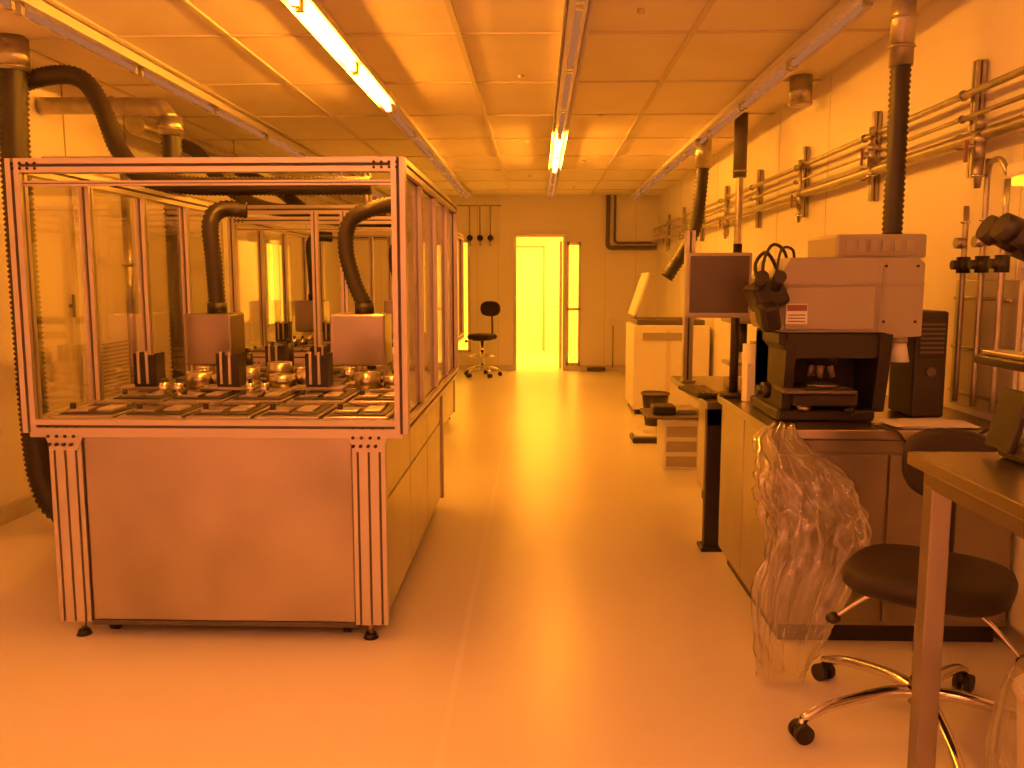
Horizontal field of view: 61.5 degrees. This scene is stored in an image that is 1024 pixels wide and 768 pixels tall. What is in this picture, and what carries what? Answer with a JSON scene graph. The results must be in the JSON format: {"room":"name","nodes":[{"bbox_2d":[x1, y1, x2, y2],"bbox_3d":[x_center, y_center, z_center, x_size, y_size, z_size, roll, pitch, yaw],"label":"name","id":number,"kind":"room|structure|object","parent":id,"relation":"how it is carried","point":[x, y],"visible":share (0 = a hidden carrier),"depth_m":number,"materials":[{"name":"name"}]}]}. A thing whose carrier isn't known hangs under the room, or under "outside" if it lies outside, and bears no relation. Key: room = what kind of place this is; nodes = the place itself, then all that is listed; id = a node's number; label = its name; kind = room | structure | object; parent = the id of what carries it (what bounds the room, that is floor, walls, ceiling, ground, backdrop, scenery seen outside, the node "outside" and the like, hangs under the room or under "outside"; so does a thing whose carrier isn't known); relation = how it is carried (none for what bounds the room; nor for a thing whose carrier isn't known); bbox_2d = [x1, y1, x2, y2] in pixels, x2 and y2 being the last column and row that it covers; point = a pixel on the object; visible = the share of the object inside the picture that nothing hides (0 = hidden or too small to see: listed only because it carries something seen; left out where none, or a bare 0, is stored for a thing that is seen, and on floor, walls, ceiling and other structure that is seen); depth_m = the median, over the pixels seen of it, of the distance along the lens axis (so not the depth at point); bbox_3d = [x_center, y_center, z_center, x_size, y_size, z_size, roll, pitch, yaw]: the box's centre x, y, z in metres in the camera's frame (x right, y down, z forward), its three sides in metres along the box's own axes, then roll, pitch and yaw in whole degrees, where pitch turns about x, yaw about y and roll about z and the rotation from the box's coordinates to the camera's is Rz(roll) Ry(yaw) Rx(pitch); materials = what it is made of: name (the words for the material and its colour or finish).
{"room":"clean room","nodes":[
{"label":"clean room","id":0,"kind":"room"},
{"bbox_2d":[0,68,339,510],"bbox_3d":[-3.177,-0.662,6.013,0.124,2.870,16.700,0,7,2],"label":"wall","id":1,"kind":"structure","parent":0,"point":[52,135],"depth_m":7.56,"materials":[{"name":"beige"}]},
{"bbox_2d":[0,497,39,525],"bbox_3d":[-3.113,0.718,6.178,0.012,0.090,16.700,0,7,2],"label":"baseboard","id":2,"kind":"structure","parent":1,"relation":"attached to","point":[16,511],"depth_m":5.44,"materials":[{"name":"silver metal"}]},
{"bbox_2d":[0,157,135,506],"bbox_3d":[-3.089,-0.410,5.965,0.052,2.140,2.090,0,7,2],"label":"wall panel","id":3,"kind":"object","parent":1,"relation":"attached to","point":[58,302],"visible":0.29,"depth_m":5.91,"materials":[{"name":"beige plastic"}]},
{"bbox_2d":[36,96,185,378],"bbox_3d":[-2.632,-0.589,5.846,0.945,2.636,0.252,0,7,2],"label":"pipe","id":4,"kind":"object","parent":1,"relation":"attached to","point":[170,125],"visible":0.5,"depth_m":5.64,"materials":[{"name":"silver metal"}]},
{"bbox_2d":[27,65,373,195],"bbox_3d":[-1.971,-1.466,4.953,2.353,0.761,0.190,1,7,5],"label":"hose","id":5,"kind":"object","parent":1,"relation":"attached to","point":[45,76],"visible":0.75,"depth_m":4.94,"materials":[{"name":"black plastic"}]},
{"bbox_2d":[264,240,292,327],"bbox_3d":[-3.001,-1.274,10.947,0.095,1.060,1.050,0,7,2],"label":"window","id":6,"kind":"structure","parent":1,"relation":"in","point":[273,255],"depth_m":10.91,"materials":[{"name":"yellow glass"}]},
{"bbox_2d":[126,116,371,204],"bbox_3d":[-1.974,-2.167,10.127,1.672,0.870,7.302,0,7,2],"label":"duct","id":7,"kind":"object","parent":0,"point":[138,126],"depth_m":7.46,"materials":[{"name":"silver metal"}]},
{"bbox_2d":[0,0,933,196],"bbox_3d":[-0.495,-2.115,5.740,5.550,0.120,16.970,0,7,2],"label":"ceiling","id":8,"kind":"structure","parent":0,"point":[477,78],"depth_m":5.72,"materials":[{"name":"tile"}]},
{"bbox_2d":[0,33,53,521],"bbox_3d":[-2.710,-0.553,5.043,0.490,2.854,0.191,1,7,7],"label":"hose","id":9,"kind":"object","parent":8,"relation":"hanging from","point":[15,65],"visible":0.6,"depth_m":4.95,"materials":[{"name":"black plastic"}]},
{"bbox_2d":[0,0,386,198],"bbox_3d":[-2.301,-2.016,5.772,0.149,0.101,16.000,0,7,2],"label":"ceiling light fixture","id":10,"kind":"object","parent":8,"relation":"attached to","point":[39,12],"depth_m":5.26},
{"bbox_2d":[181,138,387,216],"bbox_3d":[-1.876,-1.647,6.811,1.770,0.669,0.110,0,7,2],"label":"hose","id":11,"kind":"object","parent":8,"relation":"hanging from","point":[192,149],"visible":0.24,"depth_m":6.79,"materials":[{"name":"black plastic"}]},
{"bbox_2d":[235,173,390,227],"bbox_3d":[-1.866,-1.782,8.129,1.667,0.623,0.271,2,7,16],"label":"hose","id":12,"kind":"object","parent":8,"relation":"hanging from","point":[287,199],"visible":0.16,"depth_m":8.17,"materials":[{"name":"black plastic"}]},
{"bbox_2d":[281,0,471,199],"bbox_3d":[-0.951,-2.011,5.731,0.149,0.101,16.000,0,7,2],"label":"ceiling light fixture","id":13,"kind":"object","parent":8,"relation":"attached to","point":[310,13],"depth_m":5.44,"materials":[{"name":"white plastic"}]},
{"bbox_2d":[546,0,595,199],"bbox_3d":[0.368,-2.006,5.692,0.149,0.101,16.000,0,7,2],"label":"ceiling light fixture","id":14,"kind":"object","parent":8,"relation":"attached to","point":[577,16],"depth_m":5.47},
{"bbox_2d":[661,139,711,280],"bbox_3d":[1.663,-1.677,8.212,0.450,1.384,0.150,0,7,2],"label":"hose","id":15,"kind":"object","parent":8,"relation":"hanging from","point":[703,151],"visible":0.87,"depth_m":8.15,"materials":[{"name":"black plastic"}]},
{"bbox_2d":[732,112,747,375],"bbox_3d":[1.916,-0.916,7.282,0.158,2.672,0.128,3,8,26],"label":"vent pipe","id":16,"kind":"object","parent":8,"relation":"attached to","point":[739,171],"visible":0.4,"depth_m":7.14,"materials":[{"name":"brown"}]},
{"bbox_2d":[630,0,880,199],"bbox_3d":[1.697,-2.001,5.652,0.149,0.101,16.000,0,7,2],"label":"ceiling light fixture","id":17,"kind":"object","parent":8,"relation":"attached to","point":[845,12],"depth_m":5.44,"materials":[{"name":"white metal"}]},
{"bbox_2d":[788,74,812,107],"bbox_3d":[1.963,-1.992,5.847,0.160,0.190,0.160,0,7,2],"label":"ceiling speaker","id":18,"kind":"object","parent":8,"relation":"attached to","point":[801,85],"depth_m":5.79},
{"bbox_2d":[881,0,917,233],"bbox_3d":[1.688,-1.244,3.748,0.114,1.170,0.114,4,8,30],"label":"hose","id":19,"kind":"object","parent":8,"relation":"hanging from","point":[903,17],"visible":0.99,"depth_m":3.73,"materials":[{"name":"black plastic"}]},
{"bbox_2d":[338,195,658,369],"bbox_3d":[-0.241,-1.662,14.276,5.490,2.870,0.124,0,7,2],"label":"wall","id":20,"kind":"structure","parent":0,"point":[609,278],"depth_m":14.15,"materials":[{"name":"beige paint"}]},
{"bbox_2d":[458,240,470,351],"bbox_3d":[-1.151,-1.454,14.308,0.940,1.850,0.105,0,7,2],"label":"window","id":21,"kind":"structure","parent":20,"relation":"in","point":[463,346],"depth_m":14.30,"materials":[{"name":"yellow glass"}]},
{"bbox_2d":[457,205,500,245],"bbox_3d":[-0.571,-2.583,14.015,0.800,0.662,0.100,0,7,2],"label":"valve","id":22,"kind":"object","parent":20,"relation":"attached to","point":[469,237],"visible":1,"depth_m":14.00,"materials":[{"name":"black metal"}]},
{"bbox_2d":[459,365,512,369],"bbox_3d":[-1.423,-0.279,14.414,2.890,0.090,0.012,0,7,2],"label":"baseboard","id":23,"kind":"structure","parent":20,"relation":"attached to","point":[461,367],"depth_m":14.38,"materials":[{"name":"silver metal"}]},
{"bbox_2d":[513,234,565,370],"bbox_3d":[0.471,-1.401,14.696,0.870,2.250,0.970,0,7,2],"label":"door frame","id":24,"kind":"structure","parent":20,"relation":"in","point":[562,244],"depth_m":14.27,"materials":[{"name":"silver metal"}]},
{"bbox_2d":[566,242,580,365],"bbox_3d":[1.017,-1.320,14.240,0.230,2.040,0.080,0,7,2],"label":"window","id":25,"kind":"structure","parent":20,"relation":"in","point":[568,243],"depth_m":14.20,"materials":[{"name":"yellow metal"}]},
{"bbox_2d":[580,365,625,370],"bbox_3d":[1.756,-0.267,14.319,1.250,0.090,0.012,0,7,2],"label":"baseboard","id":26,"kind":"structure","parent":20,"relation":"attached to","point":[582,367],"depth_m":14.32,"materials":[{"name":"silver metal"}]},
{"bbox_2d":[611,318,615,367],"bbox_3d":[1.670,-0.675,14.233,0.080,0.820,0.070,0,7,2],"label":"conduit","id":27,"kind":"object","parent":20,"relation":"attached to","point":[613,320],"visible":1,"depth_m":14.20,"materials":[{"name":"white plastic"}]},
{"bbox_2d":[605,195,656,249],"bbox_3d":[1.934,-2.614,13.935,0.827,0.878,0.069,0,7,2],"label":"pipe","id":28,"kind":"object","parent":20,"relation":"attached to","point":[608,197],"visible":0.98,"depth_m":13.95,"materials":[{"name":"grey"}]},
{"bbox_2d":[0,350,1016,767],"bbox_3d":[-0.435,0.584,8.070,5.550,0.101,20.950,0,7,2],"label":"floor","id":29,"kind":"structure","parent":0,"point":[602,634],"depth_m":3.43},
{"bbox_2d":[41,156,137,383],"bbox_3d":[-2.810,-0.359,5.837,0.610,2.310,0.140,0,7,2],"label":"support pole","id":30,"kind":"object","parent":29,"relation":"on","point":[128,264],"visible":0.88,"depth_m":5.76,"materials":[{"name":"silver metal"}]},
{"bbox_2d":[4,156,458,640],"bbox_3d":[-1.174,-0.036,4.565,1.580,1.975,2.203,0,7,2],"label":"workstation","id":31,"kind":"object","parent":29,"relation":"on","point":[236,491],"visible":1,"depth_m":3.59,"materials":[{"name":"silver metal"}]},
{"bbox_2d":[227,216,463,424],"bbox_3d":[-1.340,-0.449,7.971,1.560,1.975,2.753,0,7,2],"label":"workstation","id":32,"kind":"object","parent":29,"relation":"on","point":[303,308],"visible":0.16,"depth_m":7.86,"materials":[{"name":"silver metal"}]},
{"bbox_2d":[464,301,501,377],"bbox_3d":[-0.455,-0.705,13.444,0.606,1.170,0.603,0,7,2],"label":"office chair","id":33,"kind":"object","parent":29,"relation":"on","point":[488,308],"visible":1,"depth_m":13.47,"materials":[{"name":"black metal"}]},
{"bbox_2d":[587,367,605,370],"bbox_3d":[1.399,-0.243,14.248,0.300,0.060,0.100,0,7,2],"label":"power strip","id":34,"kind":"object","parent":29,"relation":"on","point":[588,368],"visible":1,"depth_m":14.20,"materials":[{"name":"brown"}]},
{"bbox_2d":[630,427,656,442],"bbox_3d":[1.281,0.473,8.080,0.320,0.120,0.300,0,7,2],"label":"scale","id":35,"kind":"object","parent":29,"relation":"on","point":[647,434],"visible":0.71,"depth_m":7.97,"materials":[{"name":"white plastic"}]},
{"bbox_2d":[641,391,669,425],"bbox_3d":[1.488,0.255,8.955,0.304,0.341,0.304,0,7,2],"label":"waste bin","id":36,"kind":"object","parent":29,"relation":"on","point":[648,397],"visible":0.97,"depth_m":8.87,"materials":[{"name":"black plastic"}]},
{"bbox_2d":[625,273,709,413],"bbox_3d":[1.780,-0.487,9.932,0.840,1.580,0.865,0,7,2],"label":"machine","id":37,"kind":"object","parent":29,"relation":"on","point":[653,344],"visible":0.64,"depth_m":9.54,"materials":[{"name":"white metal"}]},
{"bbox_2d":[657,419,697,469],"bbox_3d":[1.349,0.455,7.018,0.320,0.410,0.440,0,7,2],"label":"storage box","id":38,"kind":"object","parent":29,"relation":"on","point":[677,440],"visible":0.78,"depth_m":6.82,"materials":[{"name":"white plastic"}]},
{"bbox_2d":[640,403,698,419],"bbox_3d":[1.309,0.206,6.989,0.480,0.088,0.500,0,7,2],"label":"tray","id":39,"kind":"object","parent":38,"relation":"on","point":[668,411],"visible":0.91,"depth_m":6.85,"materials":[{"name":"brown"}]},
{"bbox_2d":[671,376,741,551],"bbox_3d":[1.565,0.440,5.352,0.990,0.840,1.290,0,7,2],"label":"side table","id":40,"kind":"object","parent":29,"relation":"on","point":[710,410],"visible":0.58,"depth_m":4.79,"materials":[{"name":"metal"}]},
{"bbox_2d":[679,230,695,382],"bbox_3d":[1.144,-0.497,5.548,0.090,0.970,0.100,0,7,2],"label":"post","id":41,"kind":"object","parent":40,"relation":"on","point":[690,236],"visible":0.81,"depth_m":5.54,"materials":[{"name":"silver metal"}]},
{"bbox_2d":[678,385,718,397],"bbox_3d":[1.100,0.041,5.010,0.160,0.028,0.420,-1,7,-4],"label":"keyboard","id":42,"kind":"object","parent":40,"relation":"on","point":[698,391],"visible":0.96,"depth_m":4.93,"materials":[{"name":"black plastic"}]},
{"bbox_2d":[721,318,751,390],"bbox_3d":[1.497,-0.276,5.053,0.613,0.650,0.515,0,7,2],"label":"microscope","id":43,"kind":"object","parent":40,"relation":"on","point":[743,321],"visible":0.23,"depth_m":5.04,"materials":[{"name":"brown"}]},
{"bbox_2d":[750,422,871,682],"bbox_3d":[1.107,0.632,3.274,0.438,0.922,0.436,0,7,2],"label":"plastic bag","id":44,"kind":"object","parent":29,"relation":"on","point":[762,459],"visible":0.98,"depth_m":3.22,"materials":[{"name":"clear plastic"}]},
{"bbox_2d":[717,394,1022,641],"bbox_3d":[1.554,0.569,4.017,0.990,0.905,1.070,0,7,2],"label":"bench","id":45,"kind":"object","parent":29,"relation":"on","point":[870,456],"visible":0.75,"depth_m":3.52,"materials":[{"name":"metal"}]},
{"bbox_2d":[685,244,751,397],"bbox_3d":[1.067,-0.296,4.166,0.264,0.773,0.534,5,8,36],"label":"desktop monitor","id":46,"kind":"object","parent":45,"relation":"on","point":[715,282],"visible":0.98,"depth_m":3.98,"materials":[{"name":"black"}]},
{"bbox_2d":[741,341,755,401],"bbox_3d":[1.188,-0.065,4.242,0.100,0.295,0.115,0,7,2],"label":"paper towel roll","id":47,"kind":"object","parent":45,"relation":"on","point":[749,349],"visible":0.62,"depth_m":4.20,"materials":[{"name":"white paper"}]},
{"bbox_2d":[743,234,926,420],"bbox_3d":[1.368,-0.252,3.753,0.773,0.785,0.648,0,7,2],"label":"microscope","id":48,"kind":"object","parent":45,"relation":"on","point":[832,322],"visible":1,"depth_m":3.58,"materials":[{"name":"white plastic"}]},
{"bbox_2d":[888,309,948,416],"bbox_3d":[1.806,-0.097,3.826,0.140,0.460,0.275,0,7,2],"label":"computer tower","id":49,"kind":"object","parent":45,"relation":"on","point":[916,386],"visible":0.75,"depth_m":3.71,"materials":[{"name":"black plastic"}]},
{"bbox_2d":[873,418,980,427],"bbox_3d":[1.704,0.161,3.545,0.378,0.011,0.220,0,7,2],"label":"paper sheets","id":50,"kind":"object","parent":45,"relation":"on","point":[898,422],"visible":1,"depth_m":3.50,"materials":[{"name":"white paper"}]},
{"bbox_2d":[875,425,988,443],"bbox_3d":[1.702,0.226,3.430,0.487,0.120,0.074,0,7,2],"label":"cable loop","id":51,"kind":"object","parent":45,"relation":"attached to","point":[897,432],"visible":0.38,"depth_m":3.41,"materials":[{"name":"black plastic"}]},
{"bbox_2d":[788,428,1023,767],"bbox_3d":[1.347,0.673,2.802,0.870,0.990,0.865,0,7,2],"label":"office chair","id":52,"kind":"object","parent":29,"relation":"on","point":[976,587],"visible":0.7,"depth_m":2.81,"materials":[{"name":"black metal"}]},
{"bbox_2d":[907,451,1023,767],"bbox_3d":[1.514,0.779,1.721,0.930,1.040,1.320,0,7,2],"label":"steel table","id":53,"kind":"object","parent":29,"relation":"on","point":[990,485],"visible":1,"depth_m":2.26,"materials":[{"name":"silver metal"}]},
{"bbox_2d":[974,213,1023,463],"bbox_3d":[1.363,-0.099,2.063,0.440,0.616,0.360,0,7,2],"label":"microscope","id":54,"kind":"object","parent":53,"relation":"on","point":[1006,232],"visible":1,"depth_m":2.14,"materials":[{"name":"black plastic"}]},
{"bbox_2d":[982,656,1023,767],"bbox_3d":[1.427,0.995,2.180,0.405,0.500,0.440,0,7,2],"label":"waste container","id":55,"kind":"object","parent":29,"relation":"on","point":[996,746],"visible":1,"depth_m":2.31,"materials":[{"name":"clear plastic"}]},
{"bbox_2d":[517,237,578,350],"bbox_3d":[0.856,-2.014,18.308,3.200,2.600,0.130,0,7,2],"label":"wall","id":56,"kind":"structure","parent":0,"point":[537,257],"depth_m":18.29,"materials":[{"name":"beige"}]},
{"bbox_2d":[656,0,1023,633],"bbox_3d":[2.187,-0.643,5.852,0.123,2.870,16.700,0,7,2],"label":"wall","id":57,"kind":"structure","parent":0,"point":[950,35],"depth_m":4.80,"materials":[{"name":"beige paint"}]},
{"bbox_2d":[651,59,1023,251],"bbox_3d":[2.083,-1.560,7.356,0.174,0.570,13.100,0,7,2],"label":"pipe rail","id":58,"kind":"object","parent":57,"relation":"attached to","point":[973,143],"visible":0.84,"depth_m":4.70,"materials":[{"name":"silver metal"}]},
{"bbox_2d":[948,156,1023,415],"bbox_3d":[1.996,-0.413,3.704,0.125,1.070,0.530,0,7,2],"label":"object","id":59,"kind":"object","parent":57,"relation":"attached to","point":[988,313],"visible":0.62,"depth_m":3.66,"materials":[{"name":"silver metal"}]},
{"bbox_2d":[993,622,1023,654],"bbox_3d":[2.123,0.737,6.021,0.012,0.090,16.700,0,7,2],"label":"baseboard","id":60,"kind":"structure","parent":57,"relation":"attached to","point":[1012,634],"depth_m":3.50,"materials":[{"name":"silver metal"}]},
{"bbox_2d":[1007,161,1023,185],"bbox_3d":[1.993,-0.801,3.228,0.104,0.085,0.320,0,7,2],"label":"task lamp","id":61,"kind":"object","parent":57,"relation":"attached to","point":[1015,170],"visible":1,"depth_m":3.32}
]}

